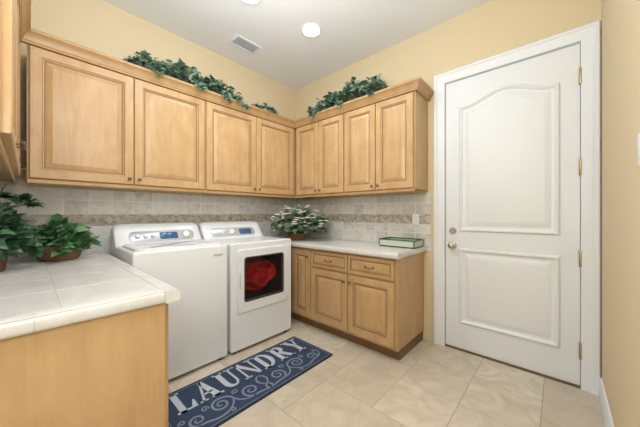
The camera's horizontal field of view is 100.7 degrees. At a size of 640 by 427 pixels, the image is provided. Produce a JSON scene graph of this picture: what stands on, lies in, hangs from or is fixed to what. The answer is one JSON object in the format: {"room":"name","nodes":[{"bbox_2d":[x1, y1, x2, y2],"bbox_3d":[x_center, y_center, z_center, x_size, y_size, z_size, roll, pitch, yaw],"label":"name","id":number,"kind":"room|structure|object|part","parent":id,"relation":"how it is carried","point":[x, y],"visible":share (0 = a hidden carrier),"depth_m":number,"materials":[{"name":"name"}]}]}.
{"room":"laundry room","nodes":[
{"label":"laundry room","id":0,"kind":"room"},
{"bbox_2d":[0,0,295,259],"bbox_3d":[-1.399,-0.280,2.807,0.116,3.060,3.020,0,0,42],"label":"wall","id":1,"kind":"structure","parent":0,"point":[98,25],"depth_m":2.39,"materials":[{"name":"paint"}]},
{"bbox_2d":[0,0,26,184],"bbox_3d":[-1.620,-0.675,1.219,1.717,0.950,0.364,0,0,42],"label":"upper cabinet","id":2,"kind":"object","parent":1,"relation":"attached to","point":[10,144],"visible":1,"depth_m":0.84,"materials":[{"name":"brown wood"}]},
{"bbox_3d":[-1.535,-0.213,1.312,1.717,0.026,0.011,0,0,42],"label":"light rail","id":3,"kind":"part","parent":2,"relation":"part of","materials":[{"name":"brown wood"}]},
{"bbox_3d":[-1.067,-0.664,0.911,0.424,0.860,0.021,0,0,42],"label":"door","id":4,"kind":"part","parent":2,"relation":"part of","materials":[{"name":"brown wood"}]},
{"bbox_3d":[-1.392,-0.664,1.207,0.440,0.860,0.021,0,0,42],"label":"door","id":5,"kind":"part","parent":2,"relation":"part of","materials":[{"name":"brown wood"}]},
{"bbox_3d":[-1.725,-0.664,1.508,0.442,0.860,0.021,0,0,42],"label":"door","id":6,"kind":"part","parent":2,"relation":"part of","materials":[{"name":"brown wood"}]},
{"bbox_3d":[-1.185,-0.276,1.051,0.027,0.027,0.028,0,0,42],"label":"knob","id":7,"kind":"part","parent":2,"relation":"part of","materials":[{"name":"metal"}]},
{"bbox_2d":[19,0,433,128],"bbox_3d":[-0.519,-1.146,2.010,1.669,0.088,3.012,0,0,42],"label":"crown molding","id":8,"kind":"structure","parent":2,"relation":"attached to","point":[28,35],"depth_m":2.34,"materials":[{"name":"brown wood"}]},
{"bbox_2d":[27,44,204,192],"bbox_3d":[-1.612,-0.675,2.241,0.355,0.950,1.165,0,0,42],"label":"upper cabinet","id":9,"kind":"object","parent":1,"relation":"attached to","point":[90,125],"visible":0.99,"depth_m":2.01,"materials":[{"name":"brown wood"}]},
{"bbox_3d":[-1.702,-0.664,1.935,0.021,0.860,0.566,0,0,42],"label":"door","id":10,"kind":"part","parent":9,"relation":"part of","materials":[{"name":"brown wood"}]},
{"bbox_3d":[-1.517,-0.213,2.155,0.024,0.026,1.165,0,0,42],"label":"light rail","id":11,"kind":"part","parent":9,"relation":"part of","materials":[{"name":"brown wood"}]},
{"bbox_3d":[-1.315,-0.664,2.361,0.021,0.860,0.568,0,0,42],"label":"door","id":12,"kind":"part","parent":9,"relation":"part of","materials":[{"name":"brown wood"}]},
{"bbox_2d":[122,50,250,111],"bbox_3d":[-1.207,-1.237,2.492,0.367,0.325,1.117,0,0,42],"label":"ivy garland","id":13,"kind":"object","parent":9,"relation":"on","point":[179,70],"visible":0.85,"depth_m":2.42,"materials":[{"name":"green plant"}]},
{"bbox_2d":[0,185,295,259],"bbox_3d":[-1.364,0.089,2.776,0.010,0.572,3.018,0,0,42],"label":"tile backsplash","id":14,"kind":"structure","parent":1,"relation":"attached to","point":[62,201],"depth_m":2.36,"materials":[{"name":"beige tile"}]},
{"bbox_2d":[205,101,310,198],"bbox_3d":[-0.722,-0.675,3.223,0.355,0.950,1.483,0,0,42],"label":"upper cabinet","id":15,"kind":"object","parent":1,"relation":"attached to","point":[246,154],"visible":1,"depth_m":2.92,"materials":[{"name":"brown wood"}]},
{"bbox_3d":[-0.920,-0.664,2.797,0.021,0.860,0.566,0,0,42],"label":"door","id":16,"kind":"part","parent":15,"relation":"part of","materials":[{"name":"brown wood"}]},
{"bbox_3d":[-0.627,-0.213,3.136,0.024,0.026,1.483,0,0,42],"label":"light rail","id":17,"kind":"part","parent":15,"relation":"part of","materials":[{"name":"brown wood"}]},
{"bbox_2d":[252,103,277,113],"bbox_3d":[-0.629,-1.217,3.066,0.371,0.090,0.134,0,0,-43],"label":"sprig","id":18,"kind":"object","parent":15,"relation":"on","point":[258,105],"visible":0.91,"depth_m":3.03,"materials":[{"name":"green plant"}]},
{"bbox_3d":[-0.535,-0.664,3.222,0.021,0.860,0.564,0,0,42],"label":"door","id":19,"kind":"part","parent":15,"relation":"part of","materials":[{"name":"brown wood"}]},
{"bbox_2d":[103,0,491,89],"bbox_3d":[-0.216,-1.850,1.749,3.290,0.080,3.240,0,0,42],"label":"ceiling","id":20,"kind":"structure","parent":0,"point":[353,31],"depth_m":2.54,"materials":[{"name":"paint"}]},
{"bbox_2d":[229,34,261,54],"bbox_3d":[-0.797,-1.805,2.842,0.180,0.008,0.300,0,0,42],"label":"ceiling vent","id":21,"kind":"object","parent":20,"relation":"in","point":[238,41],"visible":1,"depth_m":2.83,"materials":[{"name":"grey metal"}]},
{"bbox_2d":[241,0,261,4],"bbox_3d":[-0.581,-1.804,2.188,0.210,0.011,0.210,0,0,42],"label":"recessed light","id":22,"kind":"object","parent":20,"relation":"in","point":[250,2],"visible":1,"depth_m":2.26,"materials":[{"name":"white paint"}]},
{"bbox_2d":[301,23,321,37],"bbox_3d":[-0.085,-1.804,2.615,0.210,0.011,0.210,0,0,42],"label":"recessed light","id":23,"kind":"object","parent":20,"relation":"in","point":[311,30],"visible":1,"depth_m":2.61,"materials":[{"name":"white paint"}]},
{"bbox_2d":[168,318,604,426],"bbox_3d":[-0.216,1.290,1.749,3.290,0.080,3.240,0,0,42],"label":"floor","id":24,"kind":"structure","parent":0,"point":[432,385],"depth_m":1.84,"materials":[{"name":"tile"}]},
{"bbox_2d":[0,303,167,426],"bbox_3d":[-1.496,0.813,1.413,1.615,0.872,0.804,0,0,42],"label":"base cabinet","id":25,"kind":"object","parent":24,"relation":"on","point":[111,370],"visible":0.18,"depth_m":0.95,"materials":[{"name":"brown wood"}]},
{"bbox_2d":[0,252,180,339],"bbox_3d":[-1.483,0.350,1.405,1.648,0.050,0.801,0,0,42],"label":"countertop","id":26,"kind":"structure","parent":25,"relation":"on","point":[36,295],"depth_m":1.12,"materials":[{"name":"tile"}]},
{"bbox_2d":[0,183,47,271],"bbox_3d":[-1.812,0.074,1.475,0.390,0.500,0.384,0,0,18],"label":"potted plant","id":27,"kind":"object","parent":26,"relation":"on","point":[13,238],"visible":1,"depth_m":1.51,"materials":[{"name":"green plant"}]},
{"bbox_3d":[-1.834,0.269,1.461,0.170,0.111,0.170,0,0,42],"label":"pot","id":28,"kind":"part","parent":27,"relation":"part of","materials":[{"name":"wicker"}]},
{"bbox_3d":[-1.821,0.065,1.472,0.314,0.346,0.301,0,0,14],"label":"stem","id":29,"kind":"part","parent":27,"relation":"part of","materials":[{"name":"green plant"}]},
{"bbox_2d":[33,247,82,261],"bbox_3d":[-1.840,0.274,1.871,0.282,0.101,0.282,0,0,42],"label":"basket","id":30,"kind":"object","parent":26,"relation":"on","point":[47,251],"depth_m":1.78,"materials":[{"name":"brown wicker"}]},
{"bbox_2d":[19,213,101,261],"bbox_3d":[-1.796,0.161,1.859,0.431,0.326,0.384,0,0,6],"label":"plant","id":31,"kind":"object","parent":26,"relation":"on","point":[66,241],"visible":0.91,"depth_m":1.81,"materials":[{"name":"green plant"}]},
{"bbox_3d":[-0.817,0.761,1.288,0.393,0.728,0.021,0,0,42],"label":"door","id":32,"kind":"part","parent":25,"relation":"part of","materials":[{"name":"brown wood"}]},
{"bbox_2d":[111,222,226,379],"bbox_3d":[-1.281,0.669,2.262,0.703,1.160,0.690,0,0,42],"label":"washing machine","id":33,"kind":"object","parent":24,"relation":"on","point":[176,254],"visible":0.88,"depth_m":2.10,"materials":[{"name":"metal"}]},
{"bbox_3d":[-1.209,0.258,2.196,0.458,0.023,0.636,0,0,42],"label":"lid","id":34,"kind":"part","parent":33,"relation":"part of","materials":[{"name":"metal"}]},
{"bbox_3d":[-1.283,0.199,2.533,0.058,0.068,0.072,0,0,42],"label":"knob","id":35,"kind":"part","parent":33,"relation":"part of","materials":[{"name":"plastic"}]},
{"bbox_2d":[198,221,290,353],"bbox_3d":[-0.789,0.669,2.792,0.720,1.160,0.700,0,0,42],"label":"dryer","id":36,"kind":"object","parent":24,"relation":"on","point":[254,317],"visible":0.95,"depth_m":2.58,"materials":[{"name":"metal"}]},
{"bbox_3d":[-0.964,0.199,2.883,0.061,0.072,0.076,0,0,42],"label":"knob","id":37,"kind":"part","parent":36,"relation":"part of","materials":[{"name":"plastic"}]},
{"bbox_2d":[246,257,275,291],"bbox_3d":[-0.610,0.600,2.639,0.185,0.340,0.396,0,0,42],"label":"garment","id":38,"kind":"object","parent":36,"relation":"in","point":[259,270],"visible":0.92,"depth_m":2.57,"materials":[{"name":"fabric"}]},
{"bbox_3d":[-0.532,0.610,2.558,0.013,0.570,0.584,0,0,42],"label":"door","id":39,"kind":"part","parent":36,"relation":"part of","materials":[{"name":"metal"}]},
{"bbox_2d":[168,336,332,426],"bbox_3d":[-0.500,1.244,2.039,0.512,0.010,1.272,0,0,42],"label":"rug","id":40,"kind":"object","parent":24,"relation":"on","point":[216,398],"visible":0.98,"depth_m":1.92,"materials":[{"name":"blue fabric"}]},
{"bbox_2d":[291,246,314,326],"bbox_3d":[-0.237,0.813,3.351,0.866,0.872,0.624,0,0,42],"label":"base cabinet","id":41,"kind":"object","parent":24,"relation":"on","point":[300,257],"visible":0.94,"depth_m":2.95,"materials":[{"name":"brown wood"}]},
{"bbox_3d":[-0.210,0.761,2.957,0.276,0.728,0.021,0,0,42],"label":"door","id":42,"kind":"part","parent":41,"relation":"part of","materials":[{"name":"brown wood"}]},
{"bbox_2d":[311,249,423,360],"bbox_3d":[0.451,0.813,2.727,0.990,0.872,0.624,0,0,42],"label":"base cabinet","id":43,"kind":"object","parent":24,"relation":"on","point":[376,304],"visible":0.99,"depth_m":2.44,"materials":[{"name":"brown wood"}]},
{"bbox_3d":[0.086,0.481,2.690,0.474,0.168,0.019,0,0,42],"label":"drawer","id":44,"kind":"part","parent":43,"relation":"part of","materials":[{"name":"brown wood"}]},
{"bbox_3d":[0.086,0.855,2.689,0.474,0.540,0.021,0,0,42],"label":"door","id":45,"kind":"part","parent":43,"relation":"part of","materials":[{"name":"brown wood"}]},
{"bbox_2d":[280,236,426,259],"bbox_3d":[0.137,0.350,3.012,1.893,0.050,0.626,0,0,42],"label":"countertop","id":46,"kind":"structure","parent":43,"relation":"on","point":[374,249],"depth_m":2.60,"materials":[{"name":"white tile"}]},
{"bbox_2d":[287,232,306,239],"bbox_3d":[-0.281,0.281,3.292,0.252,0.086,0.252,0,0,42],"label":"basket","id":47,"kind":"object","parent":46,"relation":"on","point":[299,235],"depth_m":3.20,"materials":[{"name":"brown wicker"}]},
{"bbox_2d":[270,204,330,239],"bbox_3d":[-0.270,0.101,3.285,0.902,0.448,0.678,0,0,39],"label":"flowering plant","id":48,"kind":"object","parent":46,"relation":"on","point":[297,220],"visible":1,"depth_m":3.13,"materials":[{"name":"green plant"}]},
{"bbox_3d":[-0.313,0.081,3.271,0.718,0.345,0.568,0,0,42],"label":"stem","id":49,"kind":"part","parent":48,"relation":"part of","materials":[{"name":"green plant"}]},
{"bbox_2d":[379,237,423,248],"bbox_3d":[0.799,0.286,2.616,0.362,0.076,0.230,0,0,42],"label":"serving tray","id":50,"kind":"object","parent":46,"relation":"on","point":[410,243],"visible":1,"depth_m":2.54,"materials":[{"name":"green"}]},
{"bbox_3d":[0.443,0.481,2.366,0.470,0.168,0.019,0,0,42],"label":"drawer","id":51,"kind":"part","parent":43,"relation":"part of","materials":[{"name":"brown wood"}]},
{"bbox_3d":[0.443,0.855,2.365,0.470,0.540,0.021,0,0,42],"label":"door","id":52,"kind":"part","parent":43,"relation":"part of","materials":[{"name":"brown wood"}]},
{"bbox_3d":[0.832,0.763,2.414,0.007,0.773,0.575,0,0,42],"label":"panel","id":53,"kind":"part","parent":43,"relation":"part of","materials":[{"name":"brown wood"}]},
{"bbox_2d":[296,0,601,376],"bbox_3d":[0.789,-0.280,2.932,3.190,3.060,0.136,0,0,42],"label":"wall","id":54,"kind":"structure","parent":0,"point":[495,27],"depth_m":2.61,"materials":[{"name":"paint"}]},
{"bbox_2d":[295,113,344,197],"bbox_3d":[0.066,-0.675,3.274,0.786,0.950,0.355,0,0,42],"label":"upper cabinet","id":55,"kind":"object","parent":54,"relation":"attached to","point":[320,145],"visible":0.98,"depth_m":3.12,"materials":[{"name":"brown wood"}]},
{"bbox_3d":[-0.159,-0.664,3.290,0.379,0.860,0.021,0,0,42],"label":"door","id":56,"kind":"part","parent":55,"relation":"part of","materials":[{"name":"brown wood"}]},
{"bbox_3d":[-0.020,-0.213,3.178,0.786,0.026,0.024,0,0,42],"label":"light rail","id":57,"kind":"part","parent":55,"relation":"part of","materials":[{"name":"brown wood"}]},
{"bbox_3d":[0.123,-0.664,3.035,0.365,0.860,0.021,0,0,42],"label":"door","id":58,"kind":"part","parent":55,"relation":"part of","materials":[{"name":"brown wood"}]},
{"bbox_2d":[296,193,430,251],"bbox_3d":[0.367,0.089,3.237,1.934,0.572,0.010,0,0,42],"label":"tile backsplash","id":59,"kind":"structure","parent":54,"relation":"attached to","point":[409,203],"depth_m":3.02,"materials":[{"name":"beige tile"}]},
{"bbox_2d":[344,91,427,194],"bbox_3d":[0.651,-0.675,2.743,0.792,0.950,0.355,0,0,42],"label":"upper cabinet","id":60,"kind":"object","parent":54,"relation":"attached to","point":[386,142],"visible":0.98,"depth_m":2.55,"materials":[{"name":"brown wood"}]},
{"bbox_2d":[306,73,389,120],"bbox_3d":[0.287,-1.271,2.934,1.043,0.360,0.362,0,0,38],"label":"ivy garland","id":61,"kind":"object","parent":60,"relation":"on","point":[348,93],"visible":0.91,"depth_m":2.89,"materials":[{"name":"green plant"}]},
{"bbox_3d":[0.412,-0.664,2.772,0.379,0.860,0.021,0,0,42],"label":"door","id":62,"kind":"part","parent":60,"relation":"part of","materials":[{"name":"brown wood"}]},
{"bbox_3d":[0.563,-0.213,2.650,0.786,0.026,0.024,0,0,42],"label":"light rail","id":63,"kind":"part","parent":60,"relation":"part of","materials":[{"name":"brown wood"}]},
{"bbox_3d":[0.699,-0.664,2.512,0.379,0.860,0.021,0,0,42],"label":"door","id":64,"kind":"part","parent":60,"relation":"part of","materials":[{"name":"brown wood"}]},
{"bbox_3d":[0.959,-0.688,2.497,0.005,0.924,0.306,0,0,42],"label":"panel","id":65,"kind":"part","parent":60,"relation":"part of","materials":[{"name":"brown wood"}]},
{"bbox_2d":[412,214,418,224],"bbox_3d":[0.966,0.060,2.673,0.072,0.116,0.008,0,0,42],"label":"wall outlet","id":66,"kind":"object","parent":54,"relation":"attached to","point":[415,217],"visible":1,"depth_m":2.67,"materials":[{"name":"white plastic"}]},
{"bbox_2d":[445,344,580,388],"bbox_3d":[1.561,1.245,2.242,0.914,0.008,0.119,0,0,42],"label":"threshold","id":67,"kind":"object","parent":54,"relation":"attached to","point":[457,348],"depth_m":2.14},
{"bbox_2d":[446,43,581,384],"bbox_3d":[1.525,0.006,2.193,0.924,2.463,0.118,0,0,42],"label":"door","id":68,"kind":"structure","parent":54,"relation":"in","point":[514,162],"depth_m":2.14,"materials":[{"name":"white paint"}]},
{"bbox_3d":[1.215,0.295,2.446,0.066,0.066,0.076,0,0,42],"label":"knob","id":69,"kind":"part","parent":68,"relation":"part of","materials":[{"name":"gold metal"}]},
{"bbox_3d":[1.530,-0.450,2.201,0.692,1.228,0.018,0,0,42],"label":"panel","id":70,"kind":"part","parent":68,"relation":"part of","materials":[{"name":"white paint"}]},
{"bbox_3d":[1.530,0.660,2.201,0.692,0.688,0.018,0,0,42],"label":"panel","id":71,"kind":"part","parent":68,"relation":"part of","materials":[{"name":"white paint"}]},
{"bbox_2d":[434,20,599,395],"bbox_3d":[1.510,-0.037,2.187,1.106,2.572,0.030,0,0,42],"label":"trim","id":72,"kind":"structure","parent":54,"relation":"attached to","point":[588,34],"depth_m":1.87,"materials":[{"name":"white paint"}]},
{"bbox_2d":[602,0,639,426],"bbox_3d":[0.999,-0.280,0.714,0.100,3.060,3.140,0,0,42],"label":"wall","id":73,"kind":"structure","parent":0,"point":[620,18],"depth_m":1.25,"materials":[{"name":"paint"}]},
{"bbox_2d":[599,377,613,426],"bbox_3d":[0.908,1.181,0.701,0.016,0.138,2.997,0,0,42],"label":"baseboard","id":74,"kind":"structure","parent":73,"relation":"attached to","point":[606,413],"depth_m":1.59,"materials":[{"name":"white paint"}]},
{"bbox_2d":[638,133,639,165],"bbox_3d":[1.102,-0.225,0.910,0.009,0.116,0.072,0,0,42],"label":"light switch","id":75,"kind":"object","parent":73,"relation":"attached to","point":[639,133],"visible":1,"depth_m":0.92,"materials":[{"name":"white paint"}]}
]}

